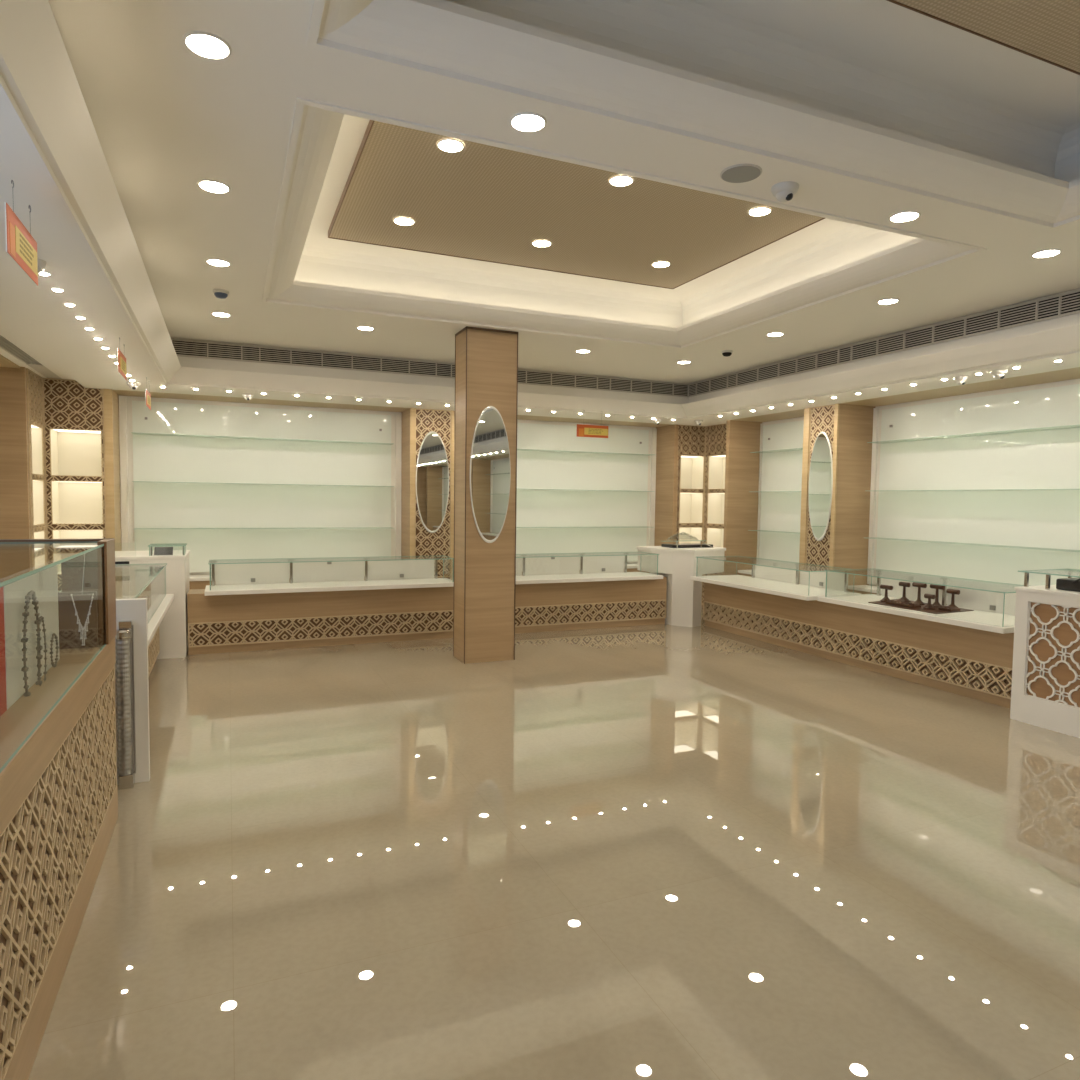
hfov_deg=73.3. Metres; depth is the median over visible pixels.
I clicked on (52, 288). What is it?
recessed light
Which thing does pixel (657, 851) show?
floor
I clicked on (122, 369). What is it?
hanging sign
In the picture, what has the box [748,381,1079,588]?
wall
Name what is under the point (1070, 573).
glass showcase
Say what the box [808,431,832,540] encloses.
oval mirror
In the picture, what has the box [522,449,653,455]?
glass shelf
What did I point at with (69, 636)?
backboard
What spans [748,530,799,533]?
glass shelf
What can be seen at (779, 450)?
glass shelf
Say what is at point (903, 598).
stand
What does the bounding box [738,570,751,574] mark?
countertop
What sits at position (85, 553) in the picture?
hanger
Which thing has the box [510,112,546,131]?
recessed light
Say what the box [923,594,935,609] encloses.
stand
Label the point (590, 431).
print
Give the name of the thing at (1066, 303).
ceiling vent
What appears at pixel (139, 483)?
glass shelf
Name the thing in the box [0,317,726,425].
trim
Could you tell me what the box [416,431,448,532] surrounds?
oval mirror
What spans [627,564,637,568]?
countertop
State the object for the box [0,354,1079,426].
trim
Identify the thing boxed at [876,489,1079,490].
glass shelf
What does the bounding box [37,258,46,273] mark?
dome camera
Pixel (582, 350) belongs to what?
recessed light
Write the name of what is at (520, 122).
diffuser
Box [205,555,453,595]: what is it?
display case
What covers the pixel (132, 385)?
dome camera
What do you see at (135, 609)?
end panel
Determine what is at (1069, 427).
glass shelf
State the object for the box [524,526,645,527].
glass shelf
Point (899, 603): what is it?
tray
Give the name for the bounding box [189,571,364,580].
countertop
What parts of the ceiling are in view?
woven panel, woven panel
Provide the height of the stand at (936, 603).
0.200 m
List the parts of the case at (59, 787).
pane, pane, frame, sill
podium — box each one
[115,550,189,658]
[637,546,725,626]
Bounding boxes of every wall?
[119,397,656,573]
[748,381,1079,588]
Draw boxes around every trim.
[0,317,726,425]
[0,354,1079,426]
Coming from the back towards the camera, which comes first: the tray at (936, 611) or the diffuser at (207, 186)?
the tray at (936, 611)
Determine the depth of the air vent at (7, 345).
6.58 m
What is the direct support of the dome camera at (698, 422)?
attached to the ceiling
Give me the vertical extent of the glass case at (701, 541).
0.201 m
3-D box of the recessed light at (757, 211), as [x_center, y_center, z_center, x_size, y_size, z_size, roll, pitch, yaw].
[1.511,-2.258,4.994,0.156,0.008,0.156,-1,3,-23]
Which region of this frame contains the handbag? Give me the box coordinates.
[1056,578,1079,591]
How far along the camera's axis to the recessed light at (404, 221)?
5.24 m
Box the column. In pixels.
[453,326,517,663]
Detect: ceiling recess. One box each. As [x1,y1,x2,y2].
[262,97,986,348]
[306,0,1079,229]
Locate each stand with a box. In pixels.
[880,584,892,601]
[897,582,910,602]
[912,582,926,604]
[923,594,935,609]
[930,584,944,607]
[946,589,959,606]
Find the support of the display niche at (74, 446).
on the floor
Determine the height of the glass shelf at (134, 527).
0.006 m
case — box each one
[0,538,117,1079]
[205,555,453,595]
[666,533,712,547]
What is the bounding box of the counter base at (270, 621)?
[187,587,453,654]
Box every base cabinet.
[148,627,159,677]
[189,571,364,588]
[579,564,649,573]
[738,570,754,576]
[848,585,946,604]
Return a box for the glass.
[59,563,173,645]
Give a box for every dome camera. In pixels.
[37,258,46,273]
[127,382,140,389]
[242,393,253,399]
[653,419,660,424]
[694,420,702,424]
[771,181,798,202]
[953,376,967,384]
[990,369,1007,378]
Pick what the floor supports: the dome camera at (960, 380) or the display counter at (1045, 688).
the display counter at (1045, 688)
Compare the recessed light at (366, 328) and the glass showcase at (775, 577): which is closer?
the recessed light at (366, 328)
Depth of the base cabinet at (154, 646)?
6.34 m
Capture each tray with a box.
[661,543,712,547]
[868,599,973,613]
[886,600,920,607]
[938,606,959,611]
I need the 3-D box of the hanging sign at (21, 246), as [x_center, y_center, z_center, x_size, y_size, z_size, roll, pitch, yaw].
[-1.946,-1.159,2.730,0.008,0.284,0.440,-1,3,-23]
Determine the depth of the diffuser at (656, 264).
6.12 m
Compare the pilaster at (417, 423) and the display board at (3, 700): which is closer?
the display board at (3, 700)
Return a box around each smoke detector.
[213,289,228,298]
[721,350,732,356]
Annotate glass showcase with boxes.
[516,552,662,583]
[690,556,860,600]
[817,568,1023,633]
[1018,569,1079,589]
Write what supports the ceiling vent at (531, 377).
in the ceiling
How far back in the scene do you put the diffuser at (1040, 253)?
4.55 m
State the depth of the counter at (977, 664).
6.67 m
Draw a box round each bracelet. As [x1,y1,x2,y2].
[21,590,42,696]
[36,616,46,685]
[50,633,58,666]
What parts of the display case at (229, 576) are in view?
pane, post, sliding door, post, sliding door, pane, post, sliding door, post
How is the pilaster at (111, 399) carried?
on the floor
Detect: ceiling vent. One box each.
[172,338,454,377]
[518,369,687,396]
[688,289,1079,396]
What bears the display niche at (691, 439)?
on the floor
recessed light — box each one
[40,271,50,275]
[51,287,63,291]
[64,303,75,305]
[183,31,231,59]
[197,179,230,192]
[206,258,230,266]
[211,312,230,316]
[357,326,373,330]
[393,217,414,225]
[437,138,463,152]
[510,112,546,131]
[532,240,551,246]
[576,349,589,352]
[609,175,633,186]
[652,261,669,267]
[677,361,690,363]
[748,207,770,215]
[767,332,783,336]
[877,298,898,303]
[889,211,920,222]
[1031,249,1061,257]
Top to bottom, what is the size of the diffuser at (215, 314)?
0.006 m
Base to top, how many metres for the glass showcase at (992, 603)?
0.305 m
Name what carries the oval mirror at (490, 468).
attached to the column
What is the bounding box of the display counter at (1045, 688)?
[1010,585,1079,737]
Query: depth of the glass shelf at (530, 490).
10.59 m
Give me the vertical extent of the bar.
0.885 m
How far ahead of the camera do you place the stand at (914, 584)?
6.58 m
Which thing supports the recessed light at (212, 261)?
in the ceiling
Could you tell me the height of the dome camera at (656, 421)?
0.072 m
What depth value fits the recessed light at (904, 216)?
3.99 m
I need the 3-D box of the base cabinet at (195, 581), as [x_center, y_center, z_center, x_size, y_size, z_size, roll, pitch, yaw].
[-3.246,0.724,8.814,3.230,0.610,0.330,-1,3,-23]
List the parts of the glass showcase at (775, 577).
post, pane, sliding door, post, sliding door, post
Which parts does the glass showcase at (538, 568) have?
sliding door, post, sliding door, post, pane, sliding door, post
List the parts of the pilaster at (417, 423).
panel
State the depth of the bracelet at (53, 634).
2.76 m
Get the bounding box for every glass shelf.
[131,432,393,444]
[132,481,393,486]
[134,527,391,528]
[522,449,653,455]
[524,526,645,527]
[529,489,654,491]
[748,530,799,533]
[750,448,799,452]
[765,491,800,491]
[867,424,1079,443]
[870,537,1079,551]
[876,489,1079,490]
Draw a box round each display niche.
[26,368,46,538]
[43,378,105,591]
[676,425,705,543]
[701,423,726,604]
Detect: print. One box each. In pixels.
[20,234,33,264]
[588,429,601,433]
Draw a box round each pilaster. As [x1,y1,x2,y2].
[0,367,30,538]
[103,389,121,550]
[401,408,454,579]
[654,424,677,545]
[723,420,761,574]
[799,404,874,585]
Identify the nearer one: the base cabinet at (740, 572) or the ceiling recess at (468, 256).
the ceiling recess at (468, 256)
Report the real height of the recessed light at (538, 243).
0.008 m
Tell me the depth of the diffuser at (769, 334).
6.82 m
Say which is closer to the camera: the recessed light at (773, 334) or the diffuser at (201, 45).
the diffuser at (201, 45)
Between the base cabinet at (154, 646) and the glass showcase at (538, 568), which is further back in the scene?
the glass showcase at (538, 568)
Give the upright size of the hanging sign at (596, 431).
0.332 m
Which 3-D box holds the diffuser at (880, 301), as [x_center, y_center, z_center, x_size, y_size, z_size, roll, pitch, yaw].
[2.722,-1.865,5.680,0.132,0.006,0.132,-1,3,-23]
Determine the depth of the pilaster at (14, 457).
6.91 m
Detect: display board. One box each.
[0,565,59,708]
[0,587,6,715]
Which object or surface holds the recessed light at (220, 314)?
in the ceiling
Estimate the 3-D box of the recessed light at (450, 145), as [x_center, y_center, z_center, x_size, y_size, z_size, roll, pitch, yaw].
[-0.507,-2.235,4.117,0.156,0.008,0.156,-1,3,-23]
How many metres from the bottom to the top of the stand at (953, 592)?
0.175 m
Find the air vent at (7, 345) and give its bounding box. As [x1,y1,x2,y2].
[0,335,61,378]
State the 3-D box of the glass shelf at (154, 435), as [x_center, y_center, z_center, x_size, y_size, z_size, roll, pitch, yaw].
[-3.259,-1.221,8.794,2.942,0.006,0.218,-1,3,-23]
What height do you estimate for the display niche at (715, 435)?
2.694 m
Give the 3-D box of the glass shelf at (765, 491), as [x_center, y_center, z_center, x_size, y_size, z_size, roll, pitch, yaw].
[3.267,-0.634,9.536,0.218,0.006,1.322,-1,3,-23]
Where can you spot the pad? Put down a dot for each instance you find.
(157, 550)
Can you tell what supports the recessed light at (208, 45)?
in the ceiling
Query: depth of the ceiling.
3.87 m
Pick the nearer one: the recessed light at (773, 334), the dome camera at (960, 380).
the dome camera at (960, 380)
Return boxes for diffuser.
[187,35,227,56]
[200,182,227,191]
[208,260,228,265]
[213,313,228,315]
[359,327,371,329]
[395,218,412,224]
[439,140,461,150]
[513,115,543,130]
[611,177,631,185]
[653,262,668,266]
[750,208,769,214]
[768,333,781,335]
[879,300,896,303]
[891,213,917,220]
[1034,251,1058,256]
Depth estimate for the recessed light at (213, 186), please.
3.71 m
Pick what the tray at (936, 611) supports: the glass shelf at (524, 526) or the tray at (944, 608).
the tray at (944, 608)
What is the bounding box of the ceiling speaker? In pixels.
[720,164,761,182]
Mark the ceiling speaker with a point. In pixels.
(739, 173)
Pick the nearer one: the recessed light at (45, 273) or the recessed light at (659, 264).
the recessed light at (45, 273)
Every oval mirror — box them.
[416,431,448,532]
[470,406,510,542]
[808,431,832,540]
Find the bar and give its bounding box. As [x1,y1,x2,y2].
[115,620,135,789]
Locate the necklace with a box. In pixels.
[70,594,93,645]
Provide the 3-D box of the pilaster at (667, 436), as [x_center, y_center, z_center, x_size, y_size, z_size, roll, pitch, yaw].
[1.877,-0.363,10.909,0.060,2.680,0.515,-1,3,-23]
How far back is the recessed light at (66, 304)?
4.30 m
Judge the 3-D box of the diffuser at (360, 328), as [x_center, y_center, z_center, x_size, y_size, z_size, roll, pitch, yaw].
[-1.633,-1.980,6.799,0.132,0.006,0.132,-1,3,-23]
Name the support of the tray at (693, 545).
on the podium at (684, 595)
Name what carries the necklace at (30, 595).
attached to the display board at (44, 583)
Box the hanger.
[73,553,92,594]
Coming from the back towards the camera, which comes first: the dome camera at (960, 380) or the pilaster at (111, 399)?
the pilaster at (111, 399)
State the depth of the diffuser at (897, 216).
4.00 m
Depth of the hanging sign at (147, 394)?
6.95 m
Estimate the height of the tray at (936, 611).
0.006 m
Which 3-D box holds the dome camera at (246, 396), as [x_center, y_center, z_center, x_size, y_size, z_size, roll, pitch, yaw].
[-3.227,-1.578,8.024,0.115,0.072,0.115,-1,3,-23]
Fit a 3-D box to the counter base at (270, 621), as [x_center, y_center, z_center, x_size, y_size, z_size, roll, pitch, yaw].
[-2.192,0.799,7.777,2.832,0.600,0.392,-1,3,-23]
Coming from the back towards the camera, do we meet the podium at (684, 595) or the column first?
the podium at (684, 595)
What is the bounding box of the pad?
[154,547,172,554]
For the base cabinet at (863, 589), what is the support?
on the floor
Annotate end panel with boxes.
[115,598,149,784]
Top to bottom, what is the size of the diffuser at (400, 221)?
0.006 m
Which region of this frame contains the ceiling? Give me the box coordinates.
[0,0,1079,425]
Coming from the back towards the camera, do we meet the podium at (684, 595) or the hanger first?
the podium at (684, 595)
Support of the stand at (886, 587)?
on the tray at (936, 611)
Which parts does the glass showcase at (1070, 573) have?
post, post, pane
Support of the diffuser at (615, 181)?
attached to the recessed light at (618, 180)
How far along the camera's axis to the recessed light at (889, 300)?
5.66 m
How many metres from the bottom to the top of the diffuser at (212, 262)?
0.006 m
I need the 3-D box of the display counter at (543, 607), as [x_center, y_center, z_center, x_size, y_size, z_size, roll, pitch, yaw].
[0.321,0.771,8.854,2.623,0.600,0.393,-1,3,-23]
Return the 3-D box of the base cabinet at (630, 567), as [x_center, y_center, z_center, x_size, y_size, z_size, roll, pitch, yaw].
[0.324,0.685,10.345,3.260,0.610,0.330,-1,3,-23]
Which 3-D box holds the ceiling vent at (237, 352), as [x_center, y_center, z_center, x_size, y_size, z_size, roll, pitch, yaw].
[-2.354,-1.959,7.904,2.943,0.174,0.022,-1,3,-23]
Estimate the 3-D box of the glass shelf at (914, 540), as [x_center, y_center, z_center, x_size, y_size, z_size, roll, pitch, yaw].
[6.277,0.322,2.548,0.218,0.006,12.602,-1,3,-23]
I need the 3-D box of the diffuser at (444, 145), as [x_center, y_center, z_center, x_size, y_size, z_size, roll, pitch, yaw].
[-0.507,-2.234,4.117,0.132,0.006,0.132,-1,3,-23]
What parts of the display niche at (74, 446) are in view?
light panel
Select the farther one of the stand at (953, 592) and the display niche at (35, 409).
the display niche at (35, 409)
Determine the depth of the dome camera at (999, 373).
6.03 m
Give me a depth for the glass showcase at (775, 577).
8.01 m
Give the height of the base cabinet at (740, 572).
0.610 m
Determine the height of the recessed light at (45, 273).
0.012 m
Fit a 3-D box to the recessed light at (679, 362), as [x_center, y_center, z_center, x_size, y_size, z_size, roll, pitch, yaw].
[1.637,-2.020,8.256,0.156,0.008,0.156,-1,3,-23]
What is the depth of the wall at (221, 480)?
9.13 m
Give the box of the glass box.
[148,543,186,555]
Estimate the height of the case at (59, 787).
1.345 m
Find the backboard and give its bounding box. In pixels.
[58,591,97,648]
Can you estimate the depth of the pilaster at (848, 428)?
8.36 m
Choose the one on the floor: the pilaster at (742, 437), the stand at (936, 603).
the pilaster at (742, 437)
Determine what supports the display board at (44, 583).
on the case at (59, 787)
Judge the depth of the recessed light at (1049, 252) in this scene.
4.55 m
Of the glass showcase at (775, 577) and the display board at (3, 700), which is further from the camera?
the glass showcase at (775, 577)
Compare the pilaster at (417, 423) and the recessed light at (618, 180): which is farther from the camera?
the pilaster at (417, 423)
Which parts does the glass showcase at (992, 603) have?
pane, post, sliding door, pane, post, sliding door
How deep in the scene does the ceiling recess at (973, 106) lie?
3.16 m
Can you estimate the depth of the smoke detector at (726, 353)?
7.59 m
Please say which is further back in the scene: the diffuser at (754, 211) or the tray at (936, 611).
the tray at (936, 611)
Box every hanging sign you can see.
[4,180,37,285]
[117,337,126,380]
[145,377,150,409]
[576,410,607,437]
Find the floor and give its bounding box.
[28,605,1079,1079]
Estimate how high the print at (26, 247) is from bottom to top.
0.068 m
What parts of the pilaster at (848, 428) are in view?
panel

